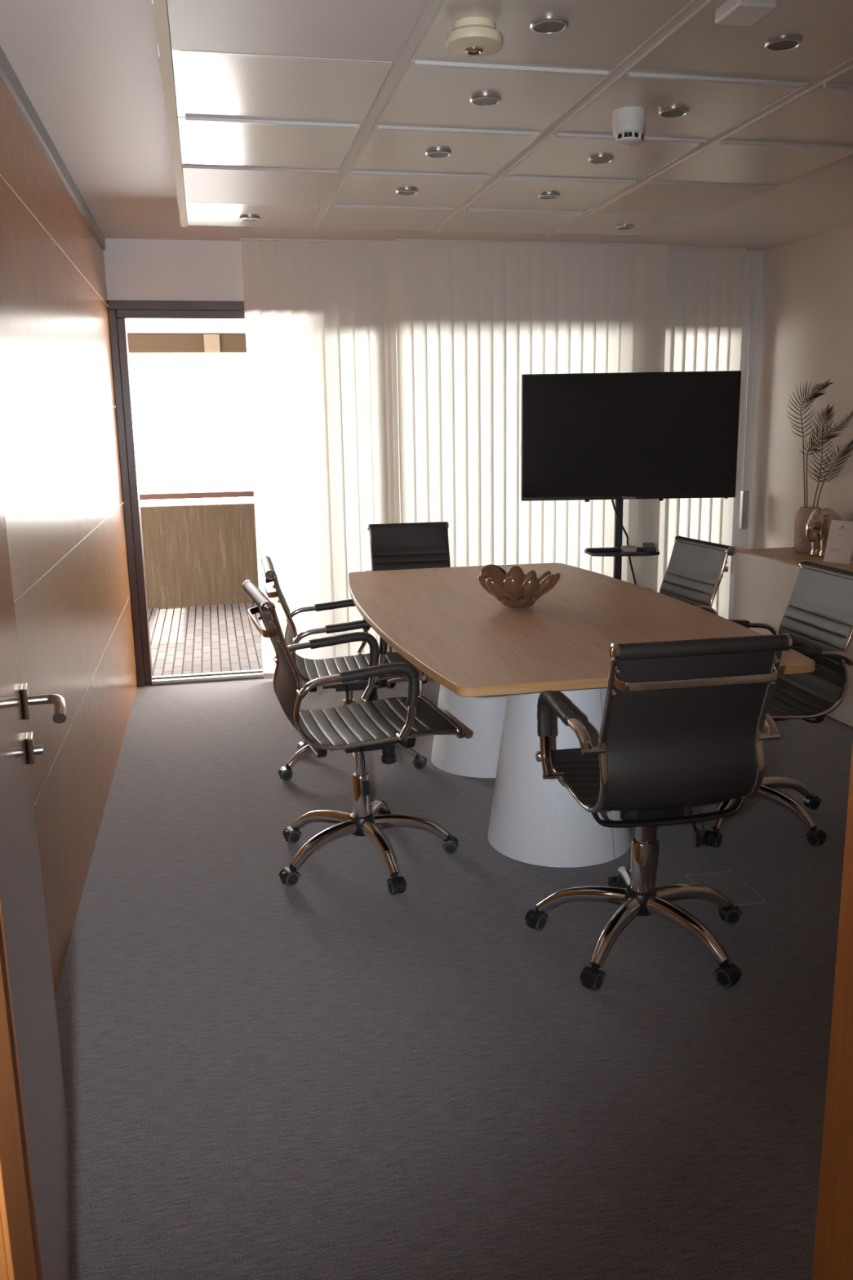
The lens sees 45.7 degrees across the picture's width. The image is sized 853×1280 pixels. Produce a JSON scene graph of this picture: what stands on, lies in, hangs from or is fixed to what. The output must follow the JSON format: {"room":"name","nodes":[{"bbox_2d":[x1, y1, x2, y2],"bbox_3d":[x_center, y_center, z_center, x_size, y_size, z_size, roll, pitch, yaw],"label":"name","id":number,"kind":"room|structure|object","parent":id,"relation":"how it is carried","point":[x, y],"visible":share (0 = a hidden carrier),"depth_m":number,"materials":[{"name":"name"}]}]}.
{"room":"office","nodes":[
{"label":"office","id":0,"kind":"room"},
{"bbox_2d":[0,74,137,995],"bbox_3d":[-1.033,-0.199,1.980,0.200,2.665,8.700,-3,12,-12],"label":"wall","id":1,"kind":"structure","parent":0,"point":[60,460],"depth_m":3.41,"materials":[{"name":"brown wood"}]},
{"bbox_2d":[0,45,105,249],"bbox_3d":[-1.275,-1.682,3.182,0.042,0.060,5.100,-3,12,-12],"label":"trim","id":2,"kind":"structure","parent":1,"relation":"attached to","point":[7,73],"depth_m":3.51,"materials":[{"name":"grey"}]},
{"bbox_2d":[107,309,245,334],"bbox_3d":[-1.170,-2.384,7.523,13.000,0.040,2.950,-3,12,-12],"label":"ceiling","id":3,"kind":"structure","parent":0,"point":[133,327],"depth_m":7.88,"materials":[{"name":"white paint"}]},
{"bbox_2d":[127,333,246,354],"bbox_3d":[-1.413,-2.535,8.666,13.000,0.155,0.200,-3,12,-12],"label":"trim","id":4,"kind":"structure","parent":3,"relation":"attached to","point":[205,344],"depth_m":8.47,"materials":[{"name":"brown"}]},
{"bbox_2d":[129,502,258,608],"bbox_3d":[-1.402,-0.735,9.142,13.000,1.005,0.180,-3,12,-12],"label":"wall","id":5,"kind":"structure","parent":0,"point":[196,554],"depth_m":8.92,"materials":[{"name":"wood"}]},
{"bbox_2d":[139,490,253,500],"bbox_3d":[-1.402,-1.271,8.987,12.800,0.108,0.060,-3,12,-12],"label":"handrail","id":6,"kind":"object","parent":5,"relation":"on","point":[247,493],"visible":0.02,"depth_m":8.83,"materials":[{"name":"brown wood"}]},
{"bbox_2d":[0,0,852,251],"bbox_3d":[0.687,-1.851,3.640,4.423,0.226,5.470,-3,12,-12],"label":"ceiling","id":7,"kind":"structure","parent":0,"point":[169,119],"depth_m":3.21,"materials":[{"name":"white paint"}]},
{"bbox_2d":[240,215,260,221],"bbox_3d":[-0.807,-1.927,4.632,0.092,0.010,0.092,-3,12,-12],"label":"recessed light","id":8,"kind":"object","parent":7,"relation":"in","point":[245,218],"visible":1,"depth_m":4.61,"materials":[{"name":"grey metal"}]},
{"bbox_2d":[240,238,400,678],"bbox_3d":[-0.580,-1.034,6.043,0.907,2.548,0.059,-3,12,-12],"label":"vertical blind","id":9,"kind":"object","parent":7,"relation":"hanging from","point":[321,317],"visible":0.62,"depth_m":5.97,"materials":[{"name":"fabric"}]},
{"bbox_2d":[395,187,417,195],"bbox_3d":[-0.080,-1.836,4.151,0.092,0.010,0.092,-3,12,-12],"label":"recessed light","id":10,"kind":"object","parent":7,"relation":"in","point":[405,191],"visible":1,"depth_m":4.13,"materials":[{"name":"grey metal"}]},
{"bbox_2d":[425,148,451,158],"bbox_3d":[0.042,-1.712,3.566,0.092,0.010,0.092,-3,12,-12],"label":"recessed light","id":11,"kind":"object","parent":7,"relation":"in","point":[433,153],"visible":1,"depth_m":3.55,"materials":[{"name":"grey metal"}]},
{"bbox_2d":[444,17,502,56],"bbox_3d":[0.114,-1.447,2.442,0.140,0.060,0.140,-3,12,-12],"label":"fire alarm","id":12,"kind":"object","parent":7,"relation":"attached to","point":[470,36],"visible":1,"depth_m":2.40,"materials":[{"name":"beige plastic"}]},
{"bbox_2d":[470,93,501,106],"bbox_3d":[0.174,-1.590,2.983,0.092,0.010,0.092,-3,12,-12],"label":"recessed light","id":13,"kind":"object","parent":7,"relation":"in","point":[483,99],"visible":1,"depth_m":2.97,"materials":[{"name":"grey metal"}]},
{"bbox_2d":[394,239,670,591],"bbox_3d":[0.664,-1.095,6.228,1.688,2.548,0.086,-3,12,-12],"label":"vertical blind","id":14,"kind":"object","parent":7,"relation":"hanging from","point":[473,317],"visible":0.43,"depth_m":6.09,"materials":[{"name":"fabric"}]},
{"bbox_2d":[537,192,559,199],"bbox_3d":[0.517,-1.872,4.273,0.092,0.010,0.092,-3,12,-12],"label":"recessed light","id":15,"kind":"object","parent":7,"relation":"in","point":[544,195],"visible":1,"depth_m":4.25,"materials":[{"name":"grey metal"}]},
{"bbox_2d":[529,15,568,34],"bbox_3d":[0.294,-1.473,2.428,0.092,0.010,0.092,-3,12,-12],"label":"recessed light","id":16,"kind":"object","parent":7,"relation":"in","point":[547,24],"visible":1,"depth_m":2.42,"materials":[{"name":"grey metal"}]},
{"bbox_2d":[587,155,613,164],"bbox_3d":[0.634,-1.748,3.687,0.092,0.010,0.092,-3,12,-12],"label":"recessed light","id":17,"kind":"object","parent":7,"relation":"in","point":[597,159],"visible":1,"depth_m":3.67,"materials":[{"name":"grey metal"}]},
{"bbox_2d":[615,224,634,229],"bbox_3d":[0.975,-2.032,4.986,0.092,0.010,0.092,-3,12,-12],"label":"recessed light","id":18,"kind":"object","parent":7,"relation":"in","point":[620,226],"visible":1,"depth_m":4.97,"materials":[{"name":"grey metal"}]},
{"bbox_2d":[612,106,645,146],"bbox_3d":[0.626,-1.590,3.144,0.102,0.092,0.102,-3,12,-12],"label":"smoke detector","id":19,"kind":"object","parent":7,"relation":"attached to","point":[628,122],"visible":1,"depth_m":3.11,"materials":[{"name":"white plastic"}]},
{"bbox_2d":[657,106,688,118],"bbox_3d":[0.764,-1.632,3.134,0.092,0.010,0.092,-3,12,-12],"label":"recessed light","id":20,"kind":"object","parent":7,"relation":"in","point":[672,112],"visible":1,"depth_m":3.12,"materials":[{"name":"grey metal"}]},
{"bbox_2d":[657,246,756,619],"bbox_3d":[1.778,-1.173,6.511,0.640,2.548,0.068,-3,12,-12],"label":"vertical blind","id":21,"kind":"object","parent":7,"relation":"hanging from","point":[705,286],"visible":0.52,"depth_m":6.37,"materials":[{"name":"fabric"}]},
{"bbox_2d":[715,0,777,26],"bbox_3d":[0.730,-1.444,2.317,0.096,0.034,0.115,-3,12,-12],"label":"junction box","id":22,"kind":"object","parent":7,"relation":"attached to","point":[731,12],"visible":1,"depth_m":2.30,"materials":[{"name":"white plastic"}]},
{"bbox_2d":[764,35,802,52],"bbox_3d":[0.906,-1.514,2.573,0.092,0.010,0.092,-3,12,-12],"label":"recessed light","id":23,"kind":"object","parent":7,"relation":"in","point":[784,42],"visible":1,"depth_m":2.56,"materials":[{"name":"grey metal"}]},
{"bbox_2d":[102,238,764,619],"bbox_3d":[0.164,-1.165,6.398,4.423,2.665,0.250,-3,12,-12],"label":"wall","id":24,"kind":"structure","parent":0,"point":[136,269],"depth_m":5.77,"materials":[{"name":"white paint"}]},
{"bbox_2d":[106,300,263,686],"bbox_3d":[-1.218,-0.859,6.099,1.163,2.237,0.152,-3,12,-12],"label":"door frame","id":25,"kind":"structure","parent":24,"relation":"in","point":[120,312],"depth_m":5.88,"materials":[{"name":"grey metal"}]},
{"bbox_2d":[54,603,852,1279],"bbox_3d":[-0.233,0.815,3.882,13.000,0.140,11.600,-3,12,-12],"label":"floor","id":26,"kind":"structure","parent":0,"point":[332,1074],"depth_m":2.62,"materials":[{"name":"grey carpet"}]},
{"bbox_2d":[261,555,427,781],"bbox_3d":[-0.360,0.120,4.513,0.699,0.957,0.638,-4,12,-13],"label":"office chair","id":27,"kind":"object","parent":26,"relation":"on","point":[308,669],"visible":0.66,"depth_m":4.50,"materials":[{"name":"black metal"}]},
{"bbox_2d":[242,580,466,894],"bbox_3d":[-0.243,0.304,3.540,0.714,1.002,0.649,-6,13,-22],"label":"office chair","id":28,"kind":"object","parent":26,"relation":"on","point":[358,728],"visible":1,"depth_m":3.52,"materials":[{"name":"chrome"},{"name":"black leather"},{"name":"black plastic"}]},
{"bbox_2d":[362,521,450,702],"bbox_3d":[-0.056,-0.139,5.667,0.653,0.972,0.699,-3,12,-10],"label":"office chair","id":29,"kind":"object","parent":26,"relation":"on","point":[410,545],"visible":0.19,"depth_m":5.86,"materials":[{"name":"chrome"},{"name":"black leather"},{"name":"black plastic"}]},
{"bbox_2d":[348,562,815,867],"bbox_3d":[0.415,0.241,4.301,1.333,0.783,2.450,-3,12,-12],"label":"conference table","id":30,"kind":"object","parent":26,"relation":"on","point":[491,661],"visible":0.88,"depth_m":3.65,"materials":[{"name":"brown wood"}]},
{"bbox_2d":[477,564,560,608],"bbox_3d":[0.377,-0.219,4.189,0.338,0.162,0.304,-3,12,-12],"label":"decorative bowl","id":31,"kind":"object","parent":30,"relation":"on","point":[513,588],"visible":1,"depth_m":4.12,"materials":[{"name":"brown ceramic"}]},
{"bbox_2d":[584,499,659,579],"bbox_3d":[1.027,-0.379,5.445,0.600,1.500,0.509,-1,12,0],"label":"stand","id":32,"kind":"object","parent":26,"relation":"on","point":[619,504],"visible":0.09,"depth_m":5.37,"materials":[{"name":"black plastic"}]},
{"bbox_2d":[585,546,619,552],"bbox_3d":[0.921,-0.473,5.307,0.170,0.020,0.044,-2,12,-3],"label":"remote control","id":33,"kind":"object","parent":32,"relation":"on","point":[613,548],"visible":1,"depth_m":5.29,"materials":[{"name":"black plastic"}]},
{"bbox_2d":[584,549,659,556],"bbox_3d":[1.031,-0.464,5.341,0.380,0.016,0.228,-1,12,0],"label":"shelf","id":34,"kind":"object","parent":32,"relation":"attached to","point":[620,553],"depth_m":5.24,"materials":[{"name":"black plastic"}]},
{"bbox_2d":[611,499,636,585],"bbox_3d":[1.269,-0.252,5.637,0.677,1.161,0.122,-11,16,-40],"label":"power cable","id":35,"kind":"object","parent":32,"relation":"attached to","point":[612,500],"visible":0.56,"depth_m":5.38,"materials":[{"name":"black plastic"}]},
{"bbox_2d":[621,545,636,551],"bbox_3d":[1.060,-0.479,5.311,0.066,0.025,0.080,-1,12,0],"label":"box","id":36,"kind":"object","parent":32,"relation":"on","point":[624,548],"visible":1,"depth_m":5.27,"materials":[{"name":"grey plastic"}]},
{"bbox_2d":[520,370,741,502],"bbox_3d":[1.047,-1.047,5.245,1.119,0.651,0.063,-1,12,0],"label":"television","id":37,"kind":"object","parent":32,"relation":"attached to","point":[660,436],"visible":1,"depth_m":5.21,"materials":[{"name":"black plastic"}]},
{"bbox_2d":[636,546,643,551],"bbox_3d":[1.111,-0.477,5.317,0.050,0.016,0.040,-1,12,0],"label":"box","id":38,"kind":"object","parent":32,"relation":"on","point":[638,548],"visible":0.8,"depth_m":5.30,"materials":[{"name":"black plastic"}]},
{"bbox_2d":[642,542,656,551],"bbox_3d":[1.167,-0.486,5.306,0.060,0.037,0.090,0,12,6],"label":"remote","id":39,"kind":"object","parent":32,"relation":"on","point":[647,547],"visible":0.92,"depth_m":5.28,"materials":[{"name":"black plastic"}]},
{"bbox_2d":[524,633,792,991],"bbox_3d":[0.648,0.417,2.952,0.663,0.998,0.697,-3,12,-11],"label":"office chair","id":40,"kind":"object","parent":26,"relation":"on","point":[683,723],"visible":1,"depth_m":2.68,"materials":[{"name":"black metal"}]},
{"bbox_2d":[643,535,736,615],"bbox_3d":[1.003,0.029,4.796,0.678,0.974,0.661,-4,13,-15],"label":"office chair","id":41,"kind":"object","parent":26,"relation":"on","point":[694,574],"visible":0.17,"depth_m":4.75,"materials":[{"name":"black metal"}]},
{"bbox_2d":[684,870,767,907],"bbox_3d":[0.995,0.829,3.381,0.176,0.003,0.244,-3,12,-10],"label":"floor hatch","id":42,"kind":"object","parent":26,"relation":"on","point":[729,884],"visible":0.93,"depth_m":3.40,"materials":[{"name":"grey carpet"}]},
{"bbox_2d":[704,560,852,848],"bbox_3d":[1.248,0.220,3.880,0.672,0.976,0.666,-3,12,-10],"label":"office chair","id":43,"kind":"object","parent":26,"relation":"on","point":[818,615],"visible":0.47,"depth_m":3.81,"materials":[{"name":"black leather"},{"name":"chrome"},{"name":"black plastic"}]},
{"bbox_2d":[733,551,852,727],"bbox_3d":[2.409,0.134,4.735,0.440,0.750,3.110,-3,12,-12],"label":"base cabinet","id":44,"kind":"object","parent":26,"relation":"on","point":[764,587],"visible":0.24,"depth_m":5.78,"materials":[{"name":"white laminate"},{"name":"brown wood laminate"}]},
{"bbox_2d":[735,546,852,572],"bbox_3d":[2.402,-0.238,4.657,0.445,0.010,3.112,-3,12,-12],"label":"countertop","id":45,"kind":"structure","parent":44,"relation":"on","point":[788,555],"depth_m":5.76,"materials":[{"name":"brown wood"}]},
{"bbox_2d":[794,506,821,553],"bbox_3d":[2.233,-0.643,5.918,0.160,0.266,0.160,-10,15,-36],"label":"vase","id":46,"kind":"object","parent":45,"relation":"on","point":[802,544],"visible":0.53,"depth_m":5.87,"materials":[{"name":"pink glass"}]},
{"bbox_3d":[2.237,-0.571,5.931,0.109,0.092,0.097,-3,12,-12],"label":"pebbles","id":47,"kind":"object","parent":46,"relation":"in","visible":0},
{"bbox_2d":[786,378,833,507],"bbox_3d":[2.179,-1.007,5.822,0.209,0.952,0.143,-3,12,-12],"label":"frond","id":48,"kind":"object","parent":47,"relation":"in","point":[815,395],"visible":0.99,"depth_m":5.81,"materials":[{"name":"brown plant"}]},
{"bbox_2d":[807,403,835,507],"bbox_3d":[2.284,-0.950,5.853,0.200,0.824,0.040,-3,12,-12],"label":"frond","id":49,"kind":"object","parent":47,"relation":"in","point":[828,412],"visible":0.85,"depth_m":5.81,"materials":[{"name":"brown plant"}]},
{"bbox_2d":[800,412,852,507],"bbox_3d":[2.306,-0.916,5.670,0.168,0.834,0.441,-7,13,-26],"label":"frond","id":50,"kind":"object","parent":47,"relation":"in","point":[832,436],"visible":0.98,"depth_m":5.76,"materials":[{"name":"brown plant"}]},
{"bbox_2d":[813,438,852,507],"bbox_3d":[2.312,-0.836,5.671,0.214,0.676,0.395,-3,12,-12],"label":"frond","id":51,"kind":"object","parent":47,"relation":"in","point":[851,443],"visible":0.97,"depth_m":5.70,"materials":[{"name":"brown plant"}]},
{"bbox_2d":[805,507,842,557],"bbox_3d":[2.242,-0.609,5.720,0.260,0.273,0.145,-7,13,-25],"label":"elephant figurine","id":52,"kind":"object","parent":45,"relation":"on","point":[819,522],"visible":0.66,"depth_m":5.66,"materials":[{"name":"gold metal"}]},
{"bbox_2d":[823,520,852,564],"bbox_3d":[2.251,-0.532,5.479,0.096,0.224,0.155,-10,15,-35],"label":"table sign","id":53,"kind":"object","parent":45,"relation":"on","point":[839,548],"visible":1,"depth_m":5.47,"materials":[{"name":"white paper"}]},
{"bbox_2d":[748,223,852,556],"bbox_3d":[2.767,-0.768,4.346,0.200,2.665,5.520,-3,12,-12],"label":"wall","id":54,"kind":"structure","parent":0,"point":[806,335],"depth_m":6.11,"materials":[{"name":"beige paint"}]},
{"bbox_3d":[1.263,-0.051,1.350,4.023,2.565,0.120,-3,12,-12],"label":"wall","id":55,"kind":"structure","parent":0,"visible":0},
{"bbox_2d":[0,471,71,1279],"bbox_3d":[-0.619,0.169,1.561,0.120,2.092,0.955,-5,13,-19],"label":"door","id":56,"kind":"structure","parent":55,"relation":"in","point":[22,900],"depth_m":1.62,"materials":[{"name":"brown wood"}]},
{"bbox_2d":[0,743,852,1279],"bbox_3d":[0.056,0.203,1.129,1.243,2.200,0.165,-3,12,-12],"label":"trim","id":57,"kind":"structure","parent":55,"relation":"attached to","point":[20,1251],"depth_m":1.34,"materials":[{"name":"orange wood"}]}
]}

